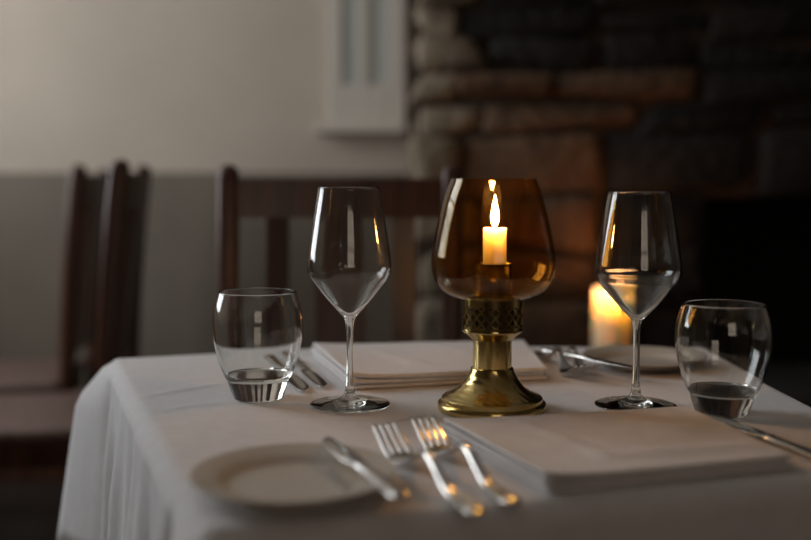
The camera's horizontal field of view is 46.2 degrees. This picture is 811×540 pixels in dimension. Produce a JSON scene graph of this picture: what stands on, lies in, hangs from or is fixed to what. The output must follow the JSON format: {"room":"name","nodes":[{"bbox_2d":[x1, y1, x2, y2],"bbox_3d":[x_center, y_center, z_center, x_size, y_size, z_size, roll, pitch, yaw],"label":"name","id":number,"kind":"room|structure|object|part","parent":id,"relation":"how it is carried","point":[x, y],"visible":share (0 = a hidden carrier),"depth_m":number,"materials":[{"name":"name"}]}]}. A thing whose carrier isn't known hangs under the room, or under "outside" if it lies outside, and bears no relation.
{"room":"restaurant dining room","nodes":[
{"label":"restaurant dining room","id":0,"kind":"room"},
{"bbox_2d":[0,482,64,539],"bbox_3d":[0.375,0.983,0.579,5.050,0.100,5.800,0,5,0],"label":"floor","id":1,"kind":"structure","parent":0,"point":[28,510],"depth_m":2.95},
{"bbox_2d":[0,164,108,475],"bbox_3d":[-1.097,0.238,2.681,0.491,1.055,0.430,-1,5,-9],"label":"dining chair","id":2,"kind":"object","parent":1,"relation":"on","point":[87,194],"visible":0.72,"depth_m":2.56,"materials":[{"name":"brown wood"}]},
{"bbox_3d":[-1.143,0.300,2.679,0.398,0.034,0.410,-1,5,-9],"label":"seat","id":3,"kind":"part","parent":2,"relation":"part of","materials":[{"name":"brown leather"}]},
{"bbox_3d":[-0.875,0.251,2.516,0.084,1.055,0.036,-1,5,-9],"label":"post","id":4,"kind":"part","parent":2,"relation":"part of","materials":[{"name":"brown wood"}]},
{"bbox_3d":[-1.143,0.343,2.682,0.380,0.052,0.400,-1,5,-9],"label":"seat frame","id":5,"kind":"part","parent":2,"relation":"part of","materials":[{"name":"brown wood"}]},
{"bbox_3d":[-0.922,0.194,2.704,0.022,0.046,0.362,-1,5,-9],"label":"rail","id":6,"kind":"part","parent":2,"relation":"part of","materials":[{"name":"brown wood"}]},
{"bbox_3d":[-0.879,-0.227,2.677,0.049,0.075,0.362,-1,5,-9],"label":"rail","id":7,"kind":"part","parent":2,"relation":"part of","materials":[{"name":"brown wood"}]},
{"bbox_3d":[-0.934,0.220,2.904,0.084,1.055,0.036,-1,5,-9],"label":"post","id":8,"kind":"part","parent":2,"relation":"part of","materials":[{"name":"brown wood"}]},
{"bbox_2d":[0,159,150,469],"bbox_3d":[-0.846,0.278,2.203,0.491,1.050,0.430,-1,5,-9],"label":"dining chair","id":9,"kind":"object","parent":1,"relation":"on","point":[36,428],"visible":0.62,"depth_m":2.03,"materials":[{"name":"brown wood"}]},
{"bbox_3d":[-0.890,0.383,2.204,0.380,0.051,0.400,-1,5,-9],"label":"seat frame","id":10,"kind":"part","parent":9,"relation":"part of","materials":[{"name":"brown wood"}]},
{"bbox_3d":[-0.891,0.340,2.200,0.398,0.034,0.410,-1,5,-9],"label":"seat","id":11,"kind":"part","parent":9,"relation":"part of","materials":[{"name":"brown leather"}]},
{"bbox_3d":[-0.623,0.291,2.038,0.084,1.050,0.036,-1,5,-9],"label":"post","id":12,"kind":"part","parent":9,"relation":"part of","materials":[{"name":"brown wood"}]},
{"bbox_3d":[-0.670,0.234,2.226,0.022,0.046,0.362,-1,5,-9],"label":"rail","id":13,"kind":"part","parent":9,"relation":"part of","materials":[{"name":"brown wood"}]},
{"bbox_3d":[-0.627,-0.184,2.199,0.049,0.075,0.362,-1,5,-9],"label":"rail","id":14,"kind":"part","parent":9,"relation":"part of","materials":[{"name":"brown wood"}]},
{"bbox_3d":[-0.682,0.260,2.426,0.084,1.050,0.036,-1,5,-9],"label":"post","id":15,"kind":"part","parent":9,"relation":"part of","materials":[{"name":"brown wood"}]},
{"bbox_2d":[217,164,462,342],"bbox_3d":[-0.121,0.334,1.597,0.456,1.032,0.491,0,5,0],"label":"dining chair","id":16,"kind":"object","parent":1,"relation":"on","point":[277,200],"visible":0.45,"depth_m":1.77,"materials":[{"name":"brown wood"}]},
{"bbox_3d":[-0.330,0.319,1.792,0.038,1.032,0.084,0,5,0],"label":"post","id":17,"kind":"part","parent":16,"relation":"part of","materials":[{"name":"brown wood"}]},
{"bbox_3d":[-0.121,-0.135,1.781,0.384,0.074,0.049,0,5,0],"label":"rail","id":18,"kind":"part","parent":16,"relation":"part of","materials":[{"name":"brown wood"}]},
{"bbox_3d":[0.088,0.319,1.792,0.038,1.032,0.084,0,5,0],"label":"post","id":19,"kind":"part","parent":16,"relation":"part of","materials":[{"name":"brown wood"}]},
{"bbox_2d":[763,364,810,406],"bbox_3d":[1.210,0.531,2.485,1.980,0.500,0.470,0,5,0],"label":"hearth","id":20,"kind":"object","parent":1,"relation":"on","point":[793,380],"depth_m":2.44,"materials":[{"name":"stone"}]},
{"bbox_2d":[592,287,632,347],"bbox_3d":[0.549,0.156,2.520,0.104,0.241,0.104,0,5,0],"label":"pillar candle","id":21,"kind":"object","parent":20,"relation":"on","point":[612,326],"visible":0.41,"depth_m":2.48,"materials":[{"name":"beige wax"}]},
{"bbox_3d":[0.021,0.520,1.061,0.839,0.746,0.778,0,5,0],"label":"dining table","id":22,"kind":"object","parent":1,"relation":"on","visible":0},
{"bbox_2d":[56,347,810,539],"bbox_3d":[0.073,0.279,1.040,1.023,0.275,0.873,-1,5,-10],"label":"tablecloth","id":23,"kind":"object","parent":22,"relation":"on","point":[141,425],"visible":0.43,"depth_m":0.87,"materials":[{"name":"white fabric"}]},
{"bbox_2d":[212,287,302,402],"bbox_3d":[-0.163,0.083,1.050,0.099,0.119,0.099,0,5,0],"label":"tumbler","id":24,"kind":"object","parent":23,"relation":"on","point":[257,333],"visible":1,"depth_m":1.01,"materials":[{"name":"clear glass"}]},
{"bbox_2d":[189,443,396,509],"bbox_3d":[-0.085,0.160,0.727,0.157,0.015,0.157,0,5,0],"label":"plate","id":25,"kind":"object","parent":23,"relation":"on","point":[286,476],"visible":0.98,"depth_m":0.74,"materials":[{"name":"beige ceramic"}]},
{"bbox_2d":[322,437,409,500],"bbox_3d":[-0.036,0.150,0.730,0.016,0.006,0.176,-2,5,-23],"label":"table knife","id":26,"kind":"object","parent":25,"relation":"on","point":[393,491],"visible":1,"depth_m":0.71,"materials":[{"name":"silver metal"}]},
{"bbox_3d":[-0.053,0.146,0.770,0.016,0.004,0.089,-2,5,-23],"label":"blade","id":27,"kind":"part","parent":26,"relation":"part of","materials":[{"name":"silver metal"}]},
{"bbox_3d":[-0.019,0.153,0.690,0.015,0.005,0.089,-2,5,-23],"label":"handle","id":28,"kind":"part","parent":26,"relation":"part of","materials":[{"name":"silver metal"}]},
{"bbox_2d":[289,373,308,390],"bbox_3d":[-0.147,0.128,1.177,0.020,0.007,0.215,-2,5,-19],"label":"table knife","id":29,"kind":"object","parent":23,"relation":"on","point":[295,381],"visible":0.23,"depth_m":1.11,"materials":[{"name":"silver metal"}]},
{"bbox_2d":[295,357,327,386],"bbox_3d":[-0.125,0.126,1.201,0.020,0.007,0.215,-1,5,-18],"label":"table knife","id":30,"kind":"object","parent":23,"relation":"on","point":[316,378],"visible":0.7,"depth_m":1.17,"materials":[{"name":"silver metal"}]},
{"bbox_3d":[-0.141,0.122,1.251,0.018,0.007,0.109,-1,5,-18],"label":"handle","id":31,"kind":"part","parent":30,"relation":"part of","materials":[{"name":"silver metal"}]},
{"bbox_3d":[-0.109,0.130,1.150,0.020,0.005,0.108,-1,5,-18],"label":"blade","id":32,"kind":"part","parent":30,"relation":"part of","materials":[{"name":"silver metal"}]},
{"bbox_2d":[307,187,391,412],"bbox_3d":[-0.059,0.029,1.009,0.090,0.232,0.090,-3,6,-37],"label":"wine glass","id":33,"kind":"object","parent":23,"relation":"on","point":[349,262],"visible":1,"depth_m":0.97,"materials":[{"name":"clear glass"}]},
{"bbox_3d":[-0.059,0.087,1.014,0.012,0.074,0.012,0,5,0],"label":"stem","id":34,"kind":"part","parent":33,"relation":"part of","materials":[{"name":"clear glass"}]},
{"bbox_2d":[307,187,391,317],"bbox_3d":[-0.059,-0.018,1.006,0.090,0.138,0.090,0,5,0],"label":"bowl","id":35,"kind":"object","parent":33,"relation":"on","point":[349,257],"depth_m":0.97,"materials":[{"name":"clear glass"}]},
{"bbox_2d":[310,340,547,389],"bbox_3d":[0.037,0.117,1.229,0.309,0.022,0.250,-1,5,-8],"label":"napkin","id":36,"kind":"object","parent":23,"relation":"on","point":[404,364],"visible":0.77,"depth_m":1.18,"materials":[{"name":"white fabric"}]},
{"bbox_2d":[372,422,485,515],"bbox_3d":[0.016,0.153,0.750,0.025,0.023,0.206,-2,5,-20],"label":"fork","id":37,"kind":"object","parent":23,"relation":"on","point":[462,503],"visible":0.99,"depth_m":0.74,"materials":[{"name":"silver metal"}]},
{"bbox_3d":[0.032,0.157,0.706,0.016,0.023,0.112,-2,5,-20],"label":"handle","id":38,"kind":"part","parent":37,"relation":"part of","materials":[{"name":"silver metal"}]},
{"bbox_2d":[411,416,521,505],"bbox_3d":[0.047,0.151,0.772,0.025,0.023,0.206,-1,5,-18],"label":"fork","id":39,"kind":"object","parent":23,"relation":"on","point":[501,495],"visible":0.98,"depth_m":0.76,"materials":[{"name":"silver metal"}]},
{"bbox_3d":[0.061,0.155,0.728,0.016,0.023,0.112,-1,5,-18],"label":"handle","id":40,"kind":"part","parent":39,"relation":"part of","materials":[{"name":"silver metal"}]},
{"bbox_2d":[431,178,554,417],"bbox_3d":[0.091,0.026,0.992,0.129,0.241,0.129,-3,6,-36],"label":"candle lamp","id":41,"kind":"object","parent":23,"relation":"on","point":[492,317],"visible":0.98,"depth_m":0.97,"materials":[{"name":"gold metal"}]},
{"bbox_3d":[0.091,-0.032,0.988,0.129,0.125,0.129,0,5,0],"label":"lamp shade","id":42,"kind":"part","parent":41,"relation":"part of","materials":[{"name":"orange glass"}]},
{"bbox_2d":[483,196,506,263],"bbox_3d":[0.093,-0.027,0.988,0.024,0.103,0.024,0,5,0],"label":"taper candle","id":43,"kind":"object","parent":41,"relation":"in","point":[494,238],"visible":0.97,"depth_m":0.98,"materials":[{"name":"beige wax"}]},
{"bbox_2d":[533,349,592,373],"bbox_3d":[0.198,0.115,1.230,0.025,0.023,0.206,-1,5,-9],"label":"fork","id":44,"kind":"object","parent":23,"relation":"on","point":[565,367],"visible":0.95,"depth_m":1.20,"materials":[{"name":"silver metal"}]},
{"bbox_3d":[0.190,0.112,1.276,0.016,0.023,0.112,-1,5,-9],"label":"handle","id":45,"kind":"part","parent":44,"relation":"part of","materials":[{"name":"silver metal"}]},
{"bbox_2d":[553,347,602,369],"bbox_3d":[0.222,0.114,1.251,0.025,0.023,0.206,0,5,-4],"label":"fork","id":46,"kind":"object","parent":23,"relation":"on","point":[577,362],"visible":0.63,"depth_m":1.22,"materials":[{"name":"silver metal"}]},
{"bbox_3d":[0.218,0.110,1.298,0.016,0.023,0.112,0,5,-4],"label":"handle","id":47,"kind":"part","parent":46,"relation":"part of","materials":[{"name":"silver metal"}]},
{"bbox_2d":[541,348,632,368],"bbox_3d":[0.233,0.112,1.203,0.016,0.005,0.172,-3,5,-34],"label":"table knife","id":48,"kind":"object","parent":23,"relation":"on","point":[546,350],"visible":0.84,"depth_m":1.20,"materials":[{"name":"silver metal"}]},
{"bbox_3d":[0.209,0.110,1.238,0.014,0.005,0.087,-3,5,-34],"label":"handle","id":49,"kind":"part","parent":48,"relation":"part of","materials":[{"name":"silver metal"}]},
{"bbox_3d":[0.258,0.115,1.168,0.016,0.004,0.086,-3,5,-34],"label":"blade","id":50,"kind":"part","parent":48,"relation":"part of","materials":[{"name":"silver metal"}]},
{"bbox_2d":[439,406,791,493],"bbox_3d":[0.185,0.150,0.837,0.266,0.017,0.202,-1,5,-15],"label":"napkin","id":51,"kind":"object","parent":23,"relation":"on","point":[563,452],"visible":1,"depth_m":0.80,"materials":[{"name":"white fabric"}]},
{"bbox_2d":[582,345,679,372],"bbox_3d":[0.312,0.119,1.248,0.157,0.015,0.157,0,5,0],"label":"plate","id":52,"kind":"object","parent":23,"relation":"on","point":[653,359],"visible":0.63,"depth_m":1.28,"materials":[{"name":"beige ceramic"}]},
{"bbox_2d":[594,191,681,409],"bbox_3d":[0.245,0.031,1.006,0.090,0.228,0.090,-1,5,-17],"label":"wine glass","id":53,"kind":"object","parent":23,"relation":"on","point":[638,262],"visible":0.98,"depth_m":0.97,"materials":[{"name":"clear glass"}]},
{"bbox_3d":[0.245,0.088,1.010,0.012,0.072,0.012,-1,5,-17],"label":"stem","id":54,"kind":"part","parent":53,"relation":"part of","materials":[{"name":"clear glass"}]},
{"bbox_2d":[595,191,681,319],"bbox_3d":[0.245,-0.015,1.002,0.090,0.135,0.090,-1,5,-17],"label":"bowl","id":55,"kind":"object","parent":53,"relation":"on","point":[638,262],"depth_m":0.97,"materials":[{"name":"clear glass"}]},
{"bbox_2d":[675,299,772,417],"bbox_3d":[0.326,0.091,0.976,0.096,0.114,0.096,-2,5,-29],"label":"tumbler","id":56,"kind":"object","parent":23,"relation":"on","point":[724,347],"visible":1,"depth_m":0.94,"materials":[{"name":"clear glass"}]},
{"bbox_2d":[703,412,810,458],"bbox_3d":[0.330,0.153,0.869,0.020,0.007,0.215,-1,5,-15],"label":"table knife","id":57,"kind":"object","parent":23,"relation":"on","point":[801,450],"visible":0.97,"depth_m":0.87,"materials":[{"name":"silver metal"}]},
{"bbox_3d":[0.317,0.148,0.920,0.020,0.005,0.108,-1,5,-15],"label":"blade","id":58,"kind":"part","parent":57,"relation":"part of","materials":[{"name":"silver metal"}]},
{"bbox_3d":[0.344,0.157,0.818,0.018,0.007,0.109,-1,5,-15],"label":"handle","id":59,"kind":"part","parent":57,"relation":"part of","materials":[{"name":"silver metal"}]},
{"bbox_2d":[0,0,414,177],"bbox_3d":[0.375,-0.532,3.243,5.050,2.500,0.150,0,5,0],"label":"wall","id":60,"kind":"structure","parent":0,"point":[165,86],"depth_m":3.16,"materials":[{"name":"paint"}]},
{"bbox_2d":[0,467,64,481],"bbox_3d":[-0.975,0.637,3.240,1.950,0.170,0.020,0,5,0],"label":"baseboard","id":61,"kind":"structure","parent":60,"relation":"attached to","point":[52,474],"depth_m":3.23,"materials":[{"name":"brown wood"}]},
{"bbox_2d":[0,173,404,391],"bbox_3d":[-0.975,0.197,3.220,1.950,1.050,0.010,0,5,0],"label":"wainscoting","id":62,"kind":"structure","parent":60,"relation":"attached to","point":[179,284],"depth_m":3.20,"materials":[{"name":"paint"}]},
{"bbox_2d":[313,0,404,133],"bbox_3d":[-0.150,-0.890,3.097,0.300,0.882,0.085,0,5,0],"label":"window","id":63,"kind":"structure","parent":60,"relation":"in","point":[366,38],"depth_m":3.11,"materials":[{"name":"beige paint"}]},
{"bbox_3d":[-0.179,-0.939,3.100,0.054,0.665,0.012,0,5,0],"label":"pane","id":64,"kind":"part","parent":63,"relation":"part of","materials":[{"name":"grey glass"}]},
{"bbox_3d":[-0.150,-0.464,3.131,0.300,0.027,0.085,0,5,0],"label":"sill","id":65,"kind":"part","parent":63,"relation":"part of","materials":[{"name":"beige paint"}]},
{"bbox_3d":[-0.090,-0.939,3.100,0.064,0.665,0.012,0,5,0],"label":"pane","id":66,"kind":"part","parent":63,"relation":"part of","materials":[{"name":"grey glass"}]},
{"bbox_2d":[409,0,810,363],"bbox_3d":[1.358,-0.498,2.918,2.710,2.516,0.561,0,5,0],"label":"stone fireplace","id":67,"kind":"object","parent":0,"point":[706,103],"depth_m":2.70,"materials":[{"name":"brown stone"}]}
]}

